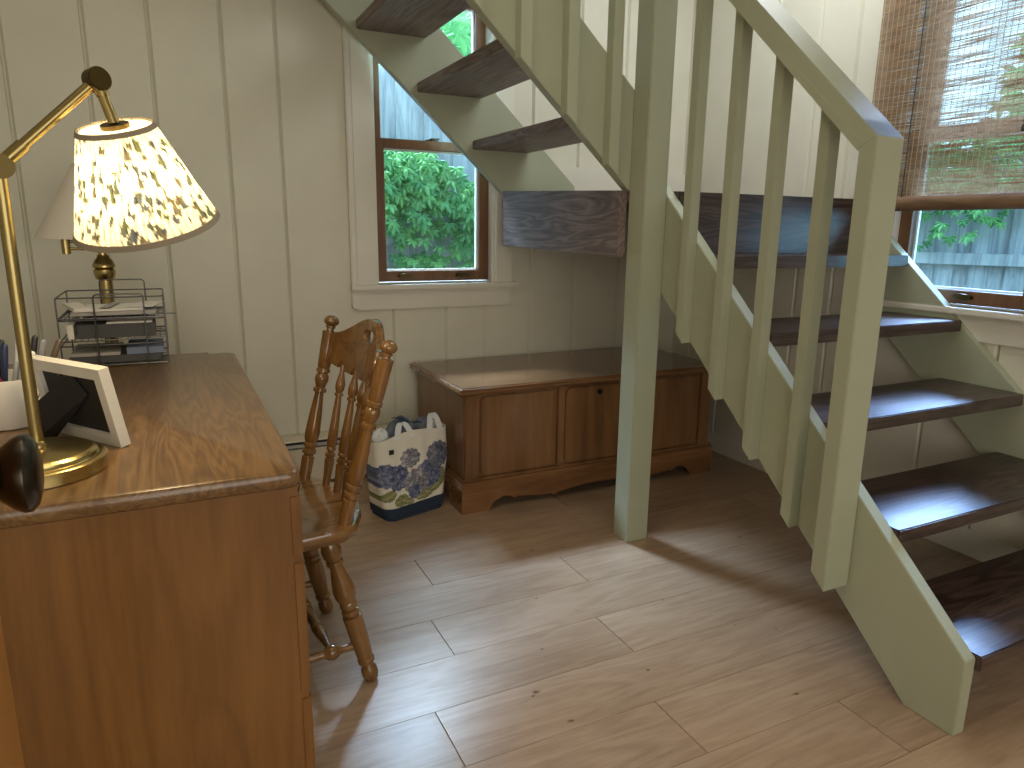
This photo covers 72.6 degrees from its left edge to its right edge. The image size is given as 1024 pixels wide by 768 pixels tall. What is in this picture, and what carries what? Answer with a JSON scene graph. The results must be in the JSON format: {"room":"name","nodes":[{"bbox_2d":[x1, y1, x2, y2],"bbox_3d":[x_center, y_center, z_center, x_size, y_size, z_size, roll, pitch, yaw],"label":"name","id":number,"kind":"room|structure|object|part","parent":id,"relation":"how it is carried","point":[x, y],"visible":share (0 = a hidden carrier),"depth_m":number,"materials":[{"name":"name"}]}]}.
{"room":"home office","nodes":[
{"label":"home office","id":0,"kind":"room"},
{"bbox_2d":[0,0,693,434],"bbox_3d":[-0.751,-0.774,2.923,3.600,2.620,0.090,-5,14,-26],"label":"wall","id":1,"kind":"structure","parent":0,"point":[248,95],"depth_m":2.74,"materials":[{"name":"beige paint"}]},
{"bbox_2d":[280,424,387,478],"bbox_3d":[-1.390,0.375,2.774,2.038,0.226,0.068,-5,14,-26],"label":"baseboard heater","id":2,"kind":"object","parent":1,"relation":"attached to","point":[293,442],"visible":0.02,"depth_m":3.00,"materials":[{"name":"beige metal"}]},
{"bbox_3d":[-1.379,0.396,2.755,2.030,0.149,0.012,-5,14,-26],"label":"panel","id":3,"kind":"part","parent":2,"relation":"part of","materials":[{"name":"beige metal"}]},
{"bbox_2d":[341,7,518,310],"bbox_3d":[-0.357,-1.064,3.069,0.788,1.438,0.205,-5,14,-26],"label":"window","id":4,"kind":"structure","parent":1,"relation":"in","point":[365,147],"depth_m":3.02,"materials":[{"name":"beige paint"}]},
{"bbox_3d":[-0.617,-1.073,2.860,0.082,1.325,0.018,-5,14,-26],"label":"casing","id":5,"kind":"part","parent":4,"relation":"part of","materials":[{"name":"beige paint"}]},
{"bbox_3d":[-0.367,-1.355,3.038,0.536,0.654,0.032,-5,14,-26],"label":"sash frame","id":6,"kind":"part","parent":4,"relation":"part of","materials":[{"name":"brown wood"}]},
{"bbox_3d":[-0.356,-0.769,3.131,0.536,0.606,0.035,-5,14,-26],"label":"sash frame","id":7,"kind":"part","parent":4,"relation":"part of","materials":[{"name":"brown wood"}]},
{"bbox_3d":[-0.032,-1.128,3.140,0.084,1.325,0.018,-5,14,-26],"label":"casing","id":8,"kind":"part","parent":4,"relation":"part of","materials":[{"name":"beige paint"}]},
{"bbox_2d":[557,166,684,190],"bbox_3d":[0.482,-0.974,3.433,0.910,0.156,0.020,-5,14,-26],"label":"trim","id":9,"kind":"structure","parent":1,"relation":"attached to","point":[583,179],"depth_m":3.38,"materials":[{"name":"beige paint"}]},
{"bbox_2d":[301,450,1023,767],"bbox_3d":[0.262,0.907,1.139,3.600,0.060,4.600,-5,14,-26],"label":"floor","id":10,"kind":"structure","parent":0,"point":[523,631],"depth_m":1.86,"materials":[{"name":"brown wood"}]},
{"bbox_2d":[0,434,43,767],"bbox_3d":[-0.259,0.029,0.219,0.111,2.018,0.800,-5,14,-26],"label":"door","id":11,"kind":"structure","parent":10,"relation":"on","point":[21,462],"depth_m":0.45,"materials":[{"name":"brown wood"}]},
{"bbox_3d":[-0.343,0.060,0.444,0.073,0.060,0.060,-5,14,-26],"label":"knob","id":12,"kind":"part","parent":11,"relation":"part of","materials":[{"name":"brown metal"}]},
{"bbox_2d":[34,163,191,342],"bbox_3d":[-1.220,-0.036,2.235,0.424,1.268,0.424,-5,14,-26],"label":"brass floor lamp","id":13,"kind":"object","parent":10,"relation":"on","point":[58,221],"visible":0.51,"depth_m":2.00,"materials":[{"name":"brown"}]},
{"bbox_3d":[-1.288,-0.402,2.117,0.102,0.030,0.024,-5,14,-26],"label":"swing arm","id":14,"kind":"part","parent":13,"relation":"part of","materials":[{"name":"gold metal"}]},
{"bbox_3d":[-1.214,-0.551,2.120,0.424,0.213,0.424,-5,14,-26],"label":"lamp shade","id":15,"kind":"part","parent":13,"relation":"part of","materials":[{"name":"beige fabric"}]},
{"bbox_2d":[0,352,315,767],"bbox_3d":[-0.831,0.401,1.509,0.620,0.740,1.141,-5,14,-26],"label":"desk","id":16,"kind":"object","parent":10,"relation":"on","point":[153,609],"visible":1,"depth_m":1.03,"materials":[{"name":"brown wood"}]},
{"bbox_2d":[0,369,40,430],"bbox_3d":[-0.914,0.029,1.267,0.128,0.090,0.128,-5,14,-26],"label":"pot","id":17,"kind":"object","parent":16,"relation":"on","point":[13,416],"visible":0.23,"depth_m":1.22,"materials":[{"name":"white ceramic"}]},
{"bbox_2d":[0,339,4,378],"bbox_3d":[-0.909,-0.007,1.243,0.027,0.146,0.011,0,13,-2],"label":"pen","id":18,"kind":"object","parent":17,"relation":"in","point":[1,340],"visible":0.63,"depth_m":1.23,"materials":[{"name":"black"}]},
{"bbox_2d":[1,343,8,381],"bbox_3d":[-0.899,-0.003,1.238,0.027,0.140,0.011,2,13,4],"label":"pen","id":19,"kind":"object","parent":17,"relation":"in","point":[4,347],"visible":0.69,"depth_m":1.23,"materials":[{"name":"blue plastic"}]},
{"bbox_2d":[12,339,18,380],"bbox_3d":[-0.902,-0.014,1.269,0.011,0.149,0.035,12,17,41],"label":"pen","id":20,"kind":"object","parent":17,"relation":"in","point":[15,376],"visible":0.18,"depth_m":1.26,"materials":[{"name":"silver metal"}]},
{"bbox_2d":[31,335,37,354],"bbox_3d":[-0.882,-0.016,1.280,0.040,0.149,0.011,0,13,-6],"label":"pen","id":21,"kind":"object","parent":17,"relation":"in","point":[34,340],"visible":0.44,"depth_m":1.26,"materials":[{"name":"black plastic"}]},
{"bbox_2d":[37,339,45,355],"bbox_3d":[-0.876,-0.013,1.286,0.049,0.141,0.011,0,13,-2],"label":"pen","id":22,"kind":"object","parent":17,"relation":"in","point":[42,345],"visible":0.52,"depth_m":1.27,"materials":[{"name":"grey plastic"}]},
{"bbox_2d":[50,339,61,357],"bbox_3d":[-0.863,-0.014,1.294,0.063,0.139,0.011,-5,14,-26],"label":"pen","id":23,"kind":"object","parent":17,"relation":"in","point":[58,342],"visible":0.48,"depth_m":1.29,"materials":[{"name":"brown metal"}]},
{"bbox_2d":[32,355,130,447],"bbox_3d":[-0.731,0.029,1.166,0.198,0.137,0.054,7,14,27],"label":"picture frame","id":24,"kind":"object","parent":16,"relation":"on","point":[78,399],"visible":0.94,"depth_m":1.16,"materials":[{"name":"white paint"}]},
{"bbox_3d":[-0.753,0.036,1.172,0.121,0.118,0.014,4,13,15],"label":"easel leg","id":25,"kind":"part","parent":24,"relation":"part of","materials":[{"name":"black"}]},
{"bbox_2d":[0,66,219,488],"bbox_3d":[-0.637,-0.170,1.052,0.210,0.577,0.387,12,17,41],"label":"brass desk lamp","id":26,"kind":"object","parent":16,"relation":"on","point":[133,192],"visible":0.99,"depth_m":1.01,"materials":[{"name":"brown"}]},
{"bbox_3d":[-0.646,-0.370,0.978,0.132,0.130,0.019,-8,15,-34],"label":"arm","id":27,"kind":"part","parent":26,"relation":"part of","materials":[{"name":"gold metal"}]},
{"bbox_3d":[-0.580,-0.377,1.018,0.040,0.020,0.040,-5,14,-26],"label":"shade plate","id":28,"kind":"part","parent":26,"relation":"part of","materials":[{"name":"gold metal"}]},
{"bbox_2d":[78,120,151,134],"bbox_3d":[-0.580,-0.373,1.020,0.098,0.038,0.096,-5,14,-26],"label":"diffuser","id":29,"kind":"object","parent":26,"relation":"attached to","point":[103,127],"depth_m":1.01,"materials":[{"name":"white"}]},
{"bbox_3d":[-0.579,-0.374,1.021,0.110,0.046,0.107,-5,14,-26],"label":"shade trim","id":30,"kind":"part","parent":26,"relation":"part of","materials":[{"name":"brown"}]},
{"bbox_3d":[-0.574,-0.310,1.089,0.206,0.197,0.200,-5,14,-26],"label":"lamp shade","id":31,"kind":"part","parent":26,"relation":"part of","materials":[{"name":"fabric"}]},
{"bbox_3d":[-0.575,-0.253,1.102,0.211,0.085,0.205,-5,14,-26],"label":"shade trim","id":32,"kind":"part","parent":26,"relation":"part of","materials":[{"name":"brown"}]},
{"bbox_2d":[60,330,169,365],"bbox_3d":[-1.064,-0.099,1.888,0.241,0.056,0.234,-5,14,-26],"label":"tray","id":33,"kind":"object","parent":16,"relation":"on","point":[166,341],"visible":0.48,"depth_m":1.81,"materials":[{"name":"grey metal"}]},
{"bbox_2d":[57,312,166,342],"bbox_3d":[-1.063,-0.161,1.874,0.241,0.056,0.234,-5,14,-26],"label":"tray","id":34,"kind":"object","parent":33,"relation":"on","point":[165,322],"visible":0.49,"depth_m":1.78,"materials":[{"name":"grey metal"}]},
{"bbox_2d":[66,317,79,339],"bbox_3d":[-1.141,-0.146,1.818,0.014,0.036,0.175,-5,14,-26],"label":"card","id":35,"kind":"object","parent":34,"relation":"in","point":[71,326],"visible":0.68,"depth_m":1.75,"materials":[{"name":"beige paper"}]},
{"bbox_2d":[54,279,164,365],"bbox_3d":[-1.063,-0.170,1.872,0.241,0.205,0.242,-5,14,-26],"label":"tray","id":36,"kind":"object","parent":34,"relation":"on","point":[100,289],"visible":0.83,"depth_m":1.79,"materials":[{"name":"grey metal"}]},
{"bbox_3d":[-1.062,-0.216,1.862,0.241,0.056,0.234,-5,14,-26],"label":"frame","id":37,"kind":"part","parent":36,"relation":"part of","materials":[{"name":"grey metal"}]},
{"bbox_2d":[70,305,155,316],"bbox_3d":[-1.056,-0.198,1.860,0.190,0.010,0.175,-5,14,-26],"label":"notepad","id":38,"kind":"object","parent":36,"relation":"in","point":[148,310],"visible":0.56,"depth_m":1.79,"materials":[{"name":"grey paper"}]},
{"bbox_2d":[62,302,90,312],"bbox_3d":[-1.132,-0.199,1.813,0.038,0.010,0.170,-10,16,-39],"label":"bundle","id":39,"kind":"object","parent":38,"relation":"on","point":[76,307],"visible":1,"depth_m":1.79,"materials":[{"name":"beige paper"}]},
{"bbox_2d":[87,302,142,311],"bbox_3d":[-1.049,-0.206,1.845,0.130,0.009,0.147,-7,15,-30],"label":"envelope","id":40,"kind":"object","parent":38,"relation":"on","point":[120,306],"depth_m":1.81,"materials":[{"name":"beige paper"}]},
{"bbox_3d":[-1.058,-0.209,1.839,0.020,0.002,0.146,-3,13,-17],"label":"paper strip","id":41,"kind":"part","parent":40,"relation":"part of","materials":[{"name":"white paper"}]},
{"bbox_2d":[128,301,161,306],"bbox_3d":[-0.989,-0.218,1.892,0.060,0.002,0.150,-3,13,-14],"label":"paper sheet","id":42,"kind":"object","parent":38,"relation":"on","point":[146,303],"visible":0.87,"depth_m":1.87,"materials":[{"name":"beige paper"}]},
{"bbox_2d":[147,312,175,314],"bbox_3d":[-0.921,-0.185,1.833,0.067,0.002,0.014,-7,15,-31],"label":"ruler","id":43,"kind":"object","parent":36,"relation":"in","point":[172,312],"visible":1,"depth_m":1.83,"materials":[{"name":"grey metal"}]},
{"bbox_2d":[76,315,155,338],"bbox_3d":[-1.054,-0.158,1.870,0.175,0.038,0.195,-5,14,-26],"label":"binder","id":44,"kind":"object","parent":34,"relation":"in","point":[85,329],"depth_m":1.79,"materials":[{"name":"grey plastic"}]},
{"bbox_3d":[-1.018,-0.174,1.862,0.105,0.003,0.155,-5,14,-26],"label":"document strip","id":45,"kind":"part","parent":44,"relation":"part of","materials":[{"name":"white paper"}]},
{"bbox_2d":[71,345,161,363],"bbox_3d":[-1.061,-0.086,1.887,0.205,0.018,0.200,-5,14,-26],"label":"folder","id":46,"kind":"object","parent":33,"relation":"in","point":[123,357],"visible":0.4,"depth_m":1.80,"materials":[{"name":"grey"}]},
{"bbox_2d":[70,342,123,357],"bbox_3d":[-1.098,-0.092,1.852,0.110,0.008,0.175,-5,14,-26],"label":"magazine","id":47,"kind":"object","parent":46,"relation":"on","point":[111,349],"visible":0.76,"depth_m":1.81,"materials":[{"name":"grey paper"}]},
{"bbox_2d":[127,336,163,353],"bbox_3d":[-0.996,-0.106,1.900,0.086,0.018,0.175,-5,14,-26],"label":"booklet","id":48,"kind":"object","parent":46,"relation":"on","point":[153,347],"visible":0.69,"depth_m":1.84,"materials":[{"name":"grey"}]},
{"bbox_3d":[-0.595,0.525,1.027,0.577,0.713,0.020,-5,14,-26],"label":"panel","id":49,"kind":"part","parent":16,"relation":"part of","materials":[{"name":"brown wood"}]},
{"bbox_3d":[-0.412,0.183,1.232,0.019,0.103,0.363,-5,14,-26],"label":"drawer","id":50,"kind":"part","parent":16,"relation":"part of","materials":[{"name":"brown wood"}]},
{"bbox_3d":[-0.414,0.353,1.270,0.019,0.233,0.363,-5,14,-26],"label":"drawer","id":51,"kind":"part","parent":16,"relation":"part of","materials":[{"name":"brown wood"}]},
{"bbox_3d":[-0.418,0.601,1.326,0.019,0.260,0.363,-5,14,-26],"label":"drawer","id":52,"kind":"part","parent":16,"relation":"part of","materials":[{"name":"brown wood"}]},
{"bbox_2d":[299,315,397,681],"bbox_3d":[-0.576,0.292,1.716,0.552,0.874,0.454,-7,15,-30],"label":"desk chair","id":53,"kind":"object","parent":10,"relation":"on","point":[330,511],"visible":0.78,"depth_m":1.73,"materials":[{"name":"brown wood"}]},
{"bbox_3d":[-0.567,0.483,1.968,0.053,0.391,0.115,10,16,36],"label":"leg","id":54,"kind":"part","parent":53,"relation":"part of","materials":[{"name":"brown wood"}]},
{"bbox_3d":[-0.531,0.045,1.916,0.139,0.462,0.042,-10,16,-40],"label":"post","id":55,"kind":"part","parent":53,"relation":"part of","materials":[{"name":"brown wood"}]},
{"bbox_3d":[-0.606,0.326,1.714,0.448,0.037,0.432,-7,15,-30],"label":"seat","id":56,"kind":"part","parent":53,"relation":"part of","materials":[{"name":"brown wood"}]},
{"bbox_3d":[-0.392,0.547,1.692,0.124,0.392,0.052,-1,13,-8],"label":"leg","id":57,"kind":"part","parent":53,"relation":"part of","materials":[{"name":"brown wood"}]},
{"bbox_3d":[-0.381,-0.086,1.758,0.092,0.150,0.356,-7,15,-30],"label":"crest rail","id":58,"kind":"part","parent":53,"relation":"part of","materials":[{"name":"brown wood"}]},
{"bbox_3d":[-0.334,0.123,1.603,0.150,0.451,0.042,-2,13,-11],"label":"post","id":59,"kind":"part","parent":53,"relation":"part of","materials":[{"name":"brown wood"}]},
{"bbox_2d":[366,412,446,521],"bbox_3d":[-0.411,0.310,2.757,0.334,0.385,0.158,-10,17,-41],"label":"tote bag","id":60,"kind":"object","parent":10,"relation":"on","point":[406,470],"visible":0.96,"depth_m":2.69,"materials":[{"name":"fabric"}]},
{"bbox_2d":[372,427,388,442],"bbox_3d":[-0.502,0.217,2.662,0.066,0.109,0.066,4,13,15],"label":"folded cloth","id":61,"kind":"object","parent":60,"relation":"in","point":[380,435],"visible":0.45,"depth_m":2.64,"materials":[{"name":"white fabric"}]},
{"bbox_2d":[386,415,413,437],"bbox_3d":[-0.439,0.186,2.713,0.117,0.134,0.075,-5,14,-26],"label":"folded cloth","id":62,"kind":"object","parent":60,"relation":"in","point":[390,429],"visible":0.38,"depth_m":2.68,"materials":[{"name":"grey"}]},
{"bbox_2d":[391,417,421,422],"bbox_3d":[-0.408,0.140,2.698,0.139,0.039,0.016,-10,17,-41],"label":"scarf","id":63,"kind":"object","parent":60,"relation":"in","point":[402,419],"visible":0.97,"depth_m":2.69,"materials":[{"name":"blue fabric"}]},
{"bbox_2d":[412,416,426,429],"bbox_3d":[-0.359,0.176,2.783,0.100,0.098,0.063,-5,14,-26],"label":"folded cloth","id":64,"kind":"object","parent":60,"relation":"in","point":[423,420],"visible":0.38,"depth_m":2.76,"materials":[{"name":"grey"}]},
{"bbox_2d":[409,347,711,514],"bbox_3d":[0.249,0.155,3.214,1.297,0.506,0.608,-5,14,-26],"label":"chest","id":65,"kind":"object","parent":10,"relation":"on","point":[539,423],"visible":0.73,"depth_m":2.90,"materials":[{"name":"brown wood"}]},
{"bbox_3d":[-0.315,0.325,2.966,0.012,0.012,0.549,-5,14,-26],"label":"moulding","id":66,"kind":"part","parent":65,"relation":"part of","materials":[{"name":"brown wood"}]},
{"bbox_3d":[0.026,0.191,2.794,0.336,0.320,0.014,-5,14,-26],"label":"panel","id":67,"kind":"part","parent":65,"relation":"part of","materials":[{"name":"brown wood"}]},
{"bbox_3d":[0.253,-0.077,3.162,1.297,0.030,0.608,-5,14,-26],"label":"lid","id":68,"kind":"part","parent":65,"relation":"part of","materials":[{"name":"brown wood"}]},
{"bbox_3d":[0.363,0.329,2.986,1.247,0.012,0.014,-5,14,-26],"label":"moulding","id":69,"kind":"part","parent":65,"relation":"part of","materials":[{"name":"brown wood"}]},
{"bbox_3d":[0.361,0.160,2.955,0.318,0.320,0.014,-5,14,-26],"label":"panel","id":70,"kind":"part","parent":65,"relation":"part of","materials":[{"name":"brown wood"}]},
{"bbox_3d":[0.696,0.128,3.115,0.334,0.320,0.014,-5,14,-26],"label":"panel","id":71,"kind":"part","parent":65,"relation":"part of","materials":[{"name":"brown wood"}]},
{"bbox_2d":[321,0,1023,735],"bbox_3d":[0.234,-0.847,2.072,2.549,2.957,2.233,-5,14,-26],"label":"staircase","id":72,"kind":"structure","parent":10,"relation":"on","point":[929,637],"depth_m":2.08,"materials":[{"name":"green paint"}]},
{"bbox_3d":[0.450,-0.670,2.295,0.090,2.520,0.086,-5,14,-26],"label":"support post","id":73,"kind":"part","parent":72,"relation":"part of","materials":[{"name":"green paint"}]},
{"bbox_3d":[0.654,-0.987,1.806,0.090,0.790,0.822,-5,14,-26],"label":"handrail","id":74,"kind":"part","parent":72,"relation":"part of","materials":[{"name":"green paint"}]},
{"bbox_3d":[0.814,-0.036,1.659,0.089,1.122,0.044,-5,14,-26],"label":"newel post","id":75,"kind":"part","parent":72,"relation":"part of","materials":[{"name":"green paint"}]},
{"bbox_2d":[672,0,1023,548],"bbox_3d":[1.936,-0.458,1.665,0.090,2.620,4.600,-5,14,-26],"label":"wall","id":76,"kind":"structure","parent":0,"point":[847,31],"depth_m":2.90,"materials":[{"name":"beige paint"}]},
{"bbox_2d":[707,430,1021,561],"bbox_3d":[1.874,0.681,1.895,0.014,0.095,4.600,-5,14,-26],"label":"baseboard","id":77,"kind":"structure","parent":76,"relation":"attached to","point":[981,547],"depth_m":2.47,"materials":[{"name":"beige paint"}]},
{"bbox_2d":[881,0,1023,348],"bbox_3d":[1.591,-0.874,2.331,0.205,1.438,0.760,-5,14,-26],"label":"window","id":78,"kind":"structure","parent":76,"relation":"in","point":[996,327],"depth_m":2.43,"materials":[{"name":"beige paint"}]},
{"bbox_3d":[1.394,-0.981,2.566,0.018,1.325,0.084,-5,14,-26],"label":"casing","id":79,"kind":"part","parent":78,"relation":"part of","materials":[{"name":"beige paint"}]},
{"bbox_3d":[1.627,-1.161,2.285,0.032,0.654,0.508,-5,14,-26],"label":"sash frame","id":80,"kind":"part","parent":78,"relation":"part of","materials":[{"name":"brown wood"}]},
{"bbox_2d":[872,0,1023,210],"bbox_3d":[1.529,-1.099,2.173,0.054,1.081,0.875,-5,14,-26],"label":"bamboo blind","id":81,"kind":"object","parent":78,"relation":"attached to","point":[1014,199],"visible":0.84,"depth_m":2.32,"materials":[{"name":"beige wood"}]},
{"bbox_3d":[1.496,-1.080,2.218,0.018,1.019,0.428,-5,14,-26],"label":"lift cord","id":82,"kind":"part","parent":81,"relation":"part of","materials":[{"name":"black fabric"}]},
{"bbox_3d":[1.520,-0.597,2.284,0.036,0.052,0.865,-5,14,-26],"label":"rail","id":83,"kind":"part","parent":81,"relation":"part of","materials":[{"name":"brown wood"}]},
{"bbox_3d":[1.582,-0.580,2.396,0.035,0.606,0.508,-5,14,-26],"label":"sash frame","id":84,"kind":"part","parent":78,"relation":"part of","materials":[{"name":"brown wood"}]},
{"label":"outside","id":85,"kind":"structure","parent":0,"visible":0},
{"bbox_3d":[-1.081,-0.582,9.099,18.000,0.050,10.880,-5,14,-26],"label":"ground","id":86,"kind":"structure","parent":85,"visible":0},
{"bbox_2d":[379,11,470,65],"bbox_3d":[-1.432,-2.437,6.233,3.142,4.808,2.946,-3,13,-18],"label":"tree","id":87,"kind":"object","parent":86,"relation":"on","point":[457,30],"visible":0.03,"depth_m":5.61,"materials":[{"name":"green plant"}]},
{"bbox_2d":[379,66,474,268],"bbox_3d":[-0.557,-0.827,4.668,4.162,2.370,0.077,-5,14,-26],"label":"fence","id":88,"kind":"object","parent":86,"relation":"on","point":[401,117],"visible":0.02,"depth_m":4.47,"materials":[{"name":"wood"}]},
{"bbox_3d":[-0.575,-0.953,4.608,4.100,0.070,0.038,-5,14,-26],"label":"rail","id":89,"kind":"part","parent":88,"relation":"part of","materials":[{"name":"wood"}]},
{"bbox_2d":[384,150,474,268],"bbox_3d":[-0.541,-0.962,4.477,1.155,1.144,0.298,-6,14,-27],"label":"bush","id":90,"kind":"object","parent":88,"relation":"attached to","point":[409,187],"visible":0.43,"depth_m":4.39,"materials":[{"name":"green plant"}]},
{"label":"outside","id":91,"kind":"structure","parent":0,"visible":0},
{"bbox_3d":[7.598,1.267,1.313,9.430,0.050,11.120,-5,14,-26],"label":"ground","id":92,"kind":"structure","parent":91,"visible":0},
{"bbox_2d":[915,143,1023,291],"bbox_3d":[3.326,-0.429,4.098,3.767,1.940,0.077,10,16,36],"label":"fence","id":93,"kind":"object","parent":92,"relation":"on","point":[994,260],"visible":0.02,"depth_m":4.35,"materials":[{"name":"wood"}]},
{"bbox_3d":[3.287,-0.705,4.045,3.689,0.070,0.038,10,16,36],"label":"rail","id":94,"kind":"part","parent":93,"relation":"part of","materials":[{"name":"wood"}]},
{"bbox_2d":[917,138,1023,252],"bbox_3d":[2.824,-1.121,4.173,1.766,0.881,0.199,10,16,36],"label":"climbing creeper","id":95,"kind":"object","parent":93,"relation":"attached to","point":[936,230],"visible":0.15,"depth_m":4.21,"materials":[{"name":"green plant"}]},
{"bbox_2d":[989,33,1023,144],"bbox_3d":[4.679,-1.425,5.316,2.030,3.389,1.846,6,14,23],"label":"tree","id":96,"kind":"object","parent":92,"relation":"on","point":[1016,92],"visible":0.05,"depth_m":5.28,"materials":[{"name":"green plant"}]}
]}

